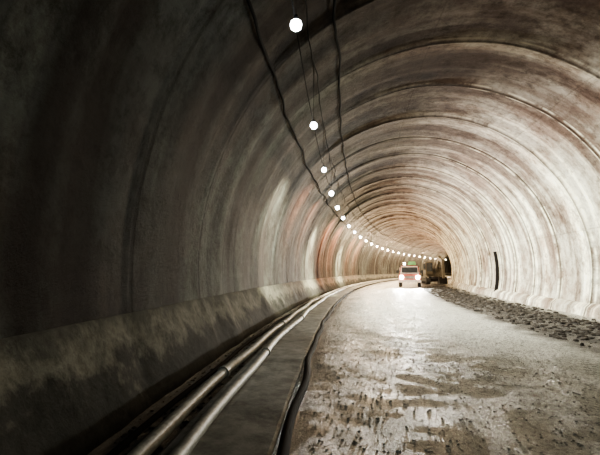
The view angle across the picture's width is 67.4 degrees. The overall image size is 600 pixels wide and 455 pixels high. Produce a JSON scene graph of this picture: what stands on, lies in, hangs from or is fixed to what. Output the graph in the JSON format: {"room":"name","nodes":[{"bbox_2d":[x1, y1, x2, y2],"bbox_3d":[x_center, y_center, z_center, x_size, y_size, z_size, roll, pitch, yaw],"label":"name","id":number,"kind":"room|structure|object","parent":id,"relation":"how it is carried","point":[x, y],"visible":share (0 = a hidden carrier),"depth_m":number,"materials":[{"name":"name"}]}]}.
{"room":"underground passage","nodes":[
{"label":"underground passage","id":0,"kind":"room"},
{"bbox_2d":[0,0,451,338],"bbox_3d":[24.730,5.255,69.448,55.728,6.553,163.259,0,-6,0],"label":"wall","id":1,"kind":"structure","parent":0,"point":[151,157],"depth_m":6.21,"materials":[{"name":"concrete"}]},
{"bbox_2d":[0,273,451,454],"bbox_3d":[23.950,7.853,69.284,54.764,1.253,163.412,0,-6,0],"label":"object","id":2,"kind":"structure","parent":1,"relation":"attached to","point":[69,389],"depth_m":5.05,"materials":[{"name":"concrete"}]},
{"bbox_2d":[246,0,443,257],"bbox_3d":[22.223,2.561,68.799,47.180,0.258,143.393,0,-6,0],"label":"cable","id":3,"kind":"object","parent":1,"relation":"attached to","point":[248,1],"visible":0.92,"depth_m":10.11,"materials":[{"name":"black rubber"}]},
{"bbox_2d":[87,276,599,454],"bbox_3d":[28.858,8.313,69.280,65.159,0.231,163.661,0,-6,0],"label":"floor","id":4,"kind":"structure","parent":0,"point":[305,433],"depth_m":6.62,"materials":[{"name":"grey concrete"}]},
{"bbox_2d":[114,302,314,454],"bbox_3d":[-0.625,2.971,13.423,0.844,0.058,22.267,-1,-6,6],"label":"gravel","id":5,"kind":"object","parent":4,"relation":"on","point":[130,431],"visible":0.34,"depth_m":5.41,"materials":[{"name":"grey gravel"}]},
{"bbox_2d":[106,294,323,454],"bbox_3d":[10.842,6.339,48.959,25.841,0.067,102.546,0,-6,0],"label":"pipe","id":6,"kind":"object","parent":4,"relation":"on","point":[122,445],"visible":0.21,"depth_m":5.47,"materials":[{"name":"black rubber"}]},
{"bbox_2d":[159,276,445,454],"bbox_3d":[25.446,8.302,68.808,54.632,0.234,162.575,0,-6,0],"label":"concrete walkway slab","id":7,"kind":"object","parent":4,"relation":"on","point":[251,422],"visible":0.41,"depth_m":5.30,"materials":[{"name":"grey concrete"}]},
{"bbox_2d":[127,275,448,454],"bbox_3d":[24.463,8.518,72.856,52.371,0.173,150.579,0,-6,0],"label":"pipe","id":8,"kind":"object","parent":7,"relation":"on","point":[152,441],"visible":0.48,"depth_m":5.15,"materials":[{"name":"grey metal"}]},
{"bbox_2d":[169,275,450,454],"bbox_3d":[24.781,8.508,72.758,52.268,0.161,150.417,0,-6,0],"label":"pipe","id":9,"kind":"object","parent":7,"relation":"on","point":[193,436],"visible":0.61,"depth_m":5.18,"materials":[{"name":"grey metal"}]},
{"bbox_2d":[276,277,425,454],"bbox_3d":[17.213,7.248,58.577,35.645,0.105,122.008,0,-6,0],"label":"power cable","id":10,"kind":"object","parent":4,"relation":"on","point":[284,445],"visible":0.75,"depth_m":5.55,"materials":[{"name":"black rubber"}]},
{"bbox_2d":[396,262,422,286],"bbox_3d":[11.439,4.861,46.943,2.600,2.586,5.230,-1,-6,14],"label":"pickup truck","id":11,"kind":"object","parent":4,"relation":"on","point":[408,273],"visible":1,"depth_m":45.22,"materials":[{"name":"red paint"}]},
{"bbox_2d":[421,256,447,283],"bbox_3d":[16.453,5.187,54.585,2.600,3.316,6.389,0,-6,4],"label":"excavator","id":12,"kind":"object","parent":4,"relation":"on","point":[434,274],"visible":0.98,"depth_m":54.61,"materials":[{"name":"paint"}]},
{"bbox_2d":[309,302,599,454],"bbox_3d":[3.745,2.920,12.943,5.817,0.098,22.067,-1,-6,6],"label":"gravel","id":13,"kind":"object","parent":4,"relation":"on","point":[342,302],"visible":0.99,"depth_m":6.68,"materials":[{"name":"gravel"}]},
{"bbox_2d":[423,286,599,347],"bbox_3d":[10.365,4.167,26.610,3.979,0.322,41.564,-1,-6,9],"label":"rubble berm","id":14,"kind":"object","parent":4,"relation":"on","point":[464,298],"visible":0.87,"depth_m":16.26,"materials":[{"name":"gravel"}]},
{"bbox_2d":[286,0,599,255],"bbox_3d":[29.078,1.221,69.244,60.447,1.758,162.189,0,-6,0],"label":"ceiling","id":15,"kind":"structure","parent":0,"point":[439,98],"depth_m":14.28,"materials":[{"name":"concrete"}]},
{"bbox_2d":[290,0,435,258],"bbox_3d":[21.786,2.497,68.430,44.442,1.674,135.104,0,-6,0],"label":"string lights","id":16,"kind":"object","parent":15,"relation":"hanging from","point":[295,24],"visible":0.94,"depth_m":10.40,"materials":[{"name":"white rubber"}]},
{"bbox_2d":[305,0,440,254],"bbox_3d":[22.947,1.807,68.646,47.043,0.257,143.007,0,-6,0],"label":"cable","id":17,"kind":"object","parent":15,"relation":"hanging from","point":[305,0],"depth_m":11.72,"materials":[{"name":"black rubber"}]},
{"bbox_2d":[332,0,446,253],"bbox_3d":[23.462,1.382,68.536,46.957,0.287,142.757,0,-6,0],"label":"cable","id":18,"kind":"object","parent":15,"relation":"attached to","point":[334,1],"depth_m":12.71,"materials":[{"name":"black rubber"}]},
{"bbox_2d":[436,103,599,303],"bbox_3d":[33.953,4.989,66.666,53.972,6.584,157.810,0,-6,0],"label":"wall","id":19,"kind":"structure","parent":0,"point":[540,214],"depth_m":20.03,"materials":[{"name":"concrete"}]},
{"bbox_2d":[493,251,498,291],"bbox_3d":[12.578,3.011,28.963,0.480,2.965,0.274,-1,-6,10],"label":"rib","id":20,"kind":"object","parent":19,"relation":"attached to","point":[495,252],"visible":0.89,"depth_m":28.85,"materials":[{"name":"black metal"}]},
{"bbox_2d":[449,279,599,318],"bbox_3d":[34.844,7.832,65.970,52.725,0.654,156.975,0,-6,0],"label":"baseboard","id":21,"kind":"structure","parent":19,"relation":"attached to","point":[564,305],"depth_m":20.68,"materials":[{"name":"concrete"}]}
]}

